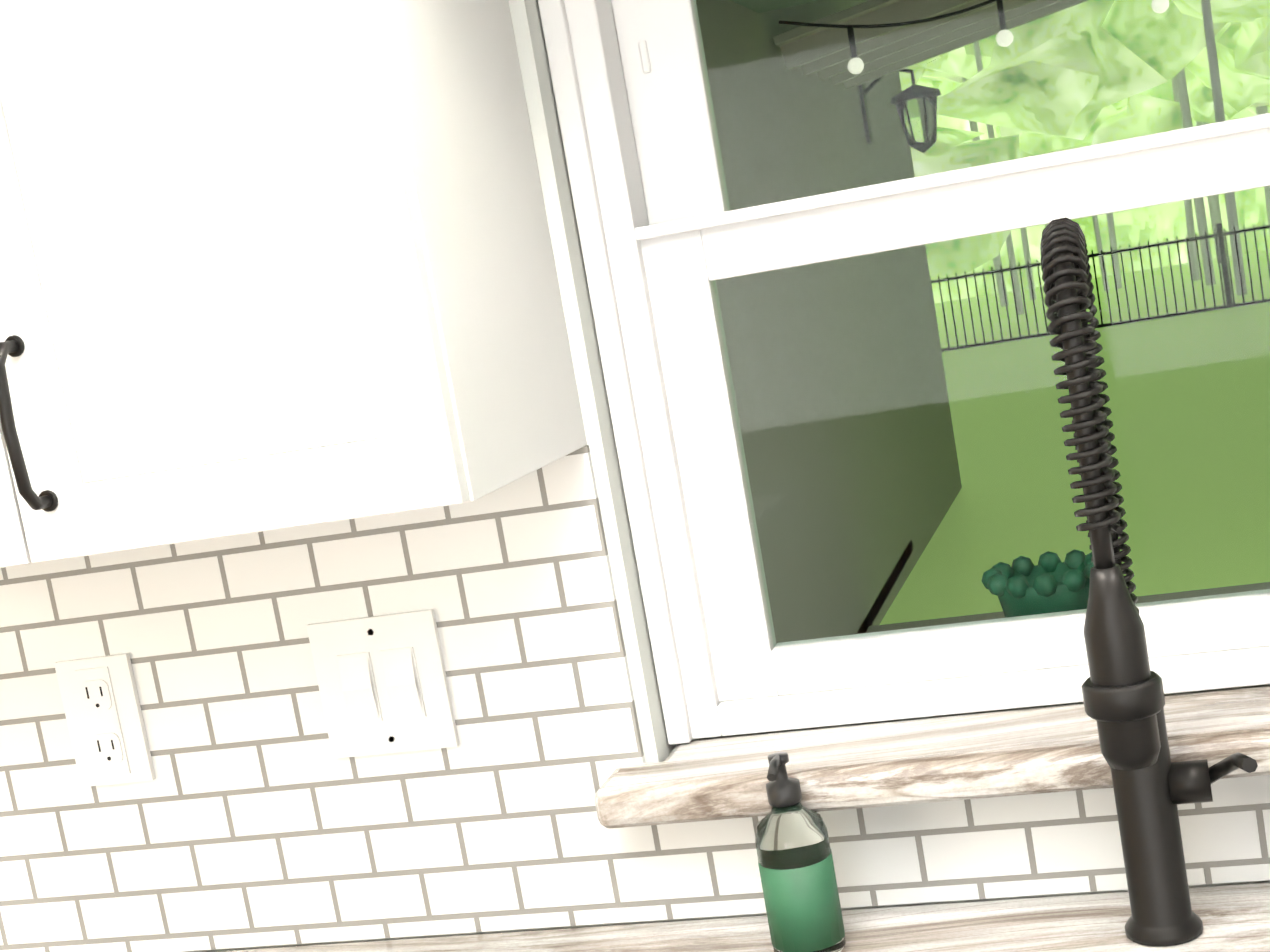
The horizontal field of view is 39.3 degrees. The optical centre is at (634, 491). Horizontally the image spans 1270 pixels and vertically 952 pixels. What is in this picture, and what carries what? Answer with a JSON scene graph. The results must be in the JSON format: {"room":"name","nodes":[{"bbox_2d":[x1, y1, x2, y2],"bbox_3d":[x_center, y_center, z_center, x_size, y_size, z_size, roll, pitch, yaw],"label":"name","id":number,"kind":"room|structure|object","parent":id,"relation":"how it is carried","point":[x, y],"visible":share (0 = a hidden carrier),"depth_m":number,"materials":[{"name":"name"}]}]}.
{"room":"kitchen","nodes":[
{"label":"kitchen","id":0,"kind":"room"},
{"bbox_2d":[183,0,1269,951],"bbox_3d":[0.348,-0.185,1.585,2.492,2.900,0.150,-8,7,16],"label":"wall","id":1,"kind":"structure","parent":0,"point":[582,327],"depth_m":1.64,"materials":[{"name":"paint"}]},
{"bbox_2d":[0,0,586,567],"bbox_3d":[-0.517,-0.335,1.525,0.761,0.761,0.360,-8,7,16],"label":"upper cabinet","id":2,"kind":"object","parent":1,"relation":"attached to","point":[272,264],"visible":1,"depth_m":1.37,"materials":[{"name":"white paint"}]},
{"bbox_2d":[0,445,1269,951],"bbox_3d":[0.332,0.135,1.562,2.280,0.458,0.008,-8,7,16],"label":"backsplash","id":3,"kind":"structure","parent":1,"relation":"attached to","point":[254,813],"depth_m":1.73,"materials":[{"name":"tile"}]},
{"bbox_2d":[54,653,155,786],"bbox_3d":[-0.539,0.233,1.806,0.084,0.132,0.010,-8,7,16],"label":"duplex electrical outlet","id":4,"kind":"object","parent":3,"relation":"attached to","point":[104,718],"visible":1,"depth_m":1.80,"materials":[{"name":"white plastic"}]},
{"bbox_2d":[306,609,458,758],"bbox_3d":[-0.245,0.187,1.717,0.132,0.135,0.012,-8,7,16],"label":"rocker light switch","id":5,"kind":"object","parent":3,"relation":"attached to","point":[383,684],"visible":1,"depth_m":1.72,"materials":[{"name":"white plastic"}]},
{"bbox_2d":[538,0,1269,744],"bbox_3d":[0.587,-0.331,1.504,1.316,0.981,0.102,-8,7,16],"label":"window","id":6,"kind":"structure","parent":1,"relation":"in","point":[668,238],"depth_m":1.65,"materials":[{"name":"white plastic"}]},
{"bbox_2d":[694,0,1269,644],"bbox_3d":[0.594,-0.310,1.517,1.106,0.789,0.042,-8,7,16],"label":"panel","id":7,"kind":"object","parent":6,"relation":"attached to","point":[996,316],"visible":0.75,"depth_m":1.61,"materials":[{"name":"clear glass"}]},
{"bbox_2d":[595,686,1269,828],"bbox_3d":[0.649,0.185,1.476,1.405,0.040,0.145,-8,7,16],"label":"window sill","id":8,"kind":"structure","parent":1,"relation":"attached to","point":[1005,753],"depth_m":1.55,"materials":[{"name":"white stone"}]},
{"bbox_2d":[699,684,1269,739],"bbox_3d":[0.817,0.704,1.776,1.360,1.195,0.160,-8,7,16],"label":"sill ledge","id":9,"kind":"object","parent":1,"relation":"attached to","point":[721,736],"visible":0.14,"depth_m":1.75,"materials":[{"name":"paint"}]},
{"bbox_2d":[696,0,961,643],"bbox_3d":[0.443,-1.025,6.457,0.152,3.900,9.450,-8,7,16],"label":"wall","id":10,"kind":"structure","parent":0,"point":[793,95],"depth_m":6.97,"materials":[{"name":"paint"}]},
{"bbox_2d":[858,69,941,152],"bbox_3d":[1.353,-1.923,8.969,0.400,0.460,0.225,-8,7,16],"label":"lantern sconce","id":11,"kind":"object","parent":10,"relation":"attached to","point":[918,127],"depth_m":8.91,"materials":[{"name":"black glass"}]},
{"bbox_2d":[773,0,1086,88],"bbox_3d":[1.846,-2.149,7.324,2.290,0.478,2.000,-8,7,16],"label":"rafters","id":12,"kind":"object","parent":10,"relation":"attached to","point":[881,54],"depth_m":7.12,"materials":[{"name":"grey wood"}]},
{"bbox_2d":[856,542,912,633],"bbox_3d":[-3.006,1.620,3.915,10.650,0.060,11.750,-8,7,16],"label":"floor","id":13,"kind":"structure","parent":0,"point":[884,597],"depth_m":7.59,"materials":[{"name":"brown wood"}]},
{"bbox_3d":[-0.027,1.058,0.504,2.603,0.868,2.495,-8,7,16],"label":"base cabinet","id":14,"kind":"object","parent":13,"relation":"on","visible":0},
{"bbox_2d":[217,883,1269,951],"bbox_3d":[-0.199,0.501,1.423,2.040,0.042,0.670,-8,7,16],"label":"countertop","id":15,"kind":"structure","parent":14,"relation":"on","point":[1235,918],"depth_m":1.51,"materials":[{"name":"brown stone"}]},
{"bbox_2d":[755,752,845,951],"bbox_3d":[0.137,0.313,1.542,0.065,0.179,0.070,-8,7,16],"label":"soap bottle","id":16,"kind":"object","parent":15,"relation":"on","point":[799,881],"visible":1,"depth_m":1.52,"materials":[{"name":"green plastic"}]},
{"bbox_2d":[1040,217,1257,945],"bbox_3d":[0.391,0.083,1.343,0.119,0.591,0.229,-8,7,16],"label":"spring faucet","id":17,"kind":"object","parent":15,"relation":"on","point":[1124,704],"visible":1,"depth_m":1.26,"materials":[{"name":"black metal"}]},
{"label":"outside","id":18,"kind":"structure","parent":0,"visible":0},
{"bbox_2d":[731,0,818,12],"bbox_3d":[2.988,-1.833,3.270,6.690,0.080,4.970,-8,7,16],"label":"ceiling","id":19,"kind":"structure","parent":18,"point":[769,5],"depth_m":6.41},
{"bbox_2d":[779,0,1168,73],"bbox_3d":[3.699,-2.017,5.530,6.642,0.257,0.060,-8,7,16],"label":"string lights","id":20,"kind":"object","parent":19,"relation":"hanging from","point":[857,63],"depth_m":6.32,"materials":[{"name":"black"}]},
{"bbox_2d":[917,78,1269,302],"bbox_3d":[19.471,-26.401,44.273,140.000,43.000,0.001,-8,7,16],"label":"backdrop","id":21,"kind":"structure","parent":18,"point":[1247,204],"depth_m":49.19,"materials":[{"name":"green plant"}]},
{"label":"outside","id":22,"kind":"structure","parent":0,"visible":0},
{"bbox_2d":[866,250,1269,632],"bbox_3d":[17.586,-4.396,27.690,100.000,1.150,59.850,-8,7,16],"label":"lawn","id":23,"kind":"structure","parent":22,"point":[1146,496],"depth_m":11.91,"materials":[{"name":"plant"}]},
{"bbox_2d":[981,549,1093,617],"bbox_3d":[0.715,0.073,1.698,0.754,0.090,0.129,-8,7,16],"label":"potted plant","id":24,"kind":"object","parent":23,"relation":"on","point":[1035,599],"depth_m":1.75,"materials":[{"name":"green plant"}]},
{"bbox_2d":[899,0,1269,314],"bbox_3d":[15.364,-14.941,34.835,57.042,20.353,21.080,-8,7,16],"label":"trees","id":25,"kind":"object","parent":23,"relation":"on","point":[955,60],"depth_m":30.85,"materials":[{"name":"green plant"}]},
{"bbox_2d":[930,222,1269,351],"bbox_3d":[10.601,-3.401,24.451,14.360,1.400,0.080,-8,7,16],"label":"iron fence","id":26,"kind":"object","parent":23,"relation":"on","point":[1224,258],"depth_m":25.43,"materials":[{"name":"black metal"}]}
]}

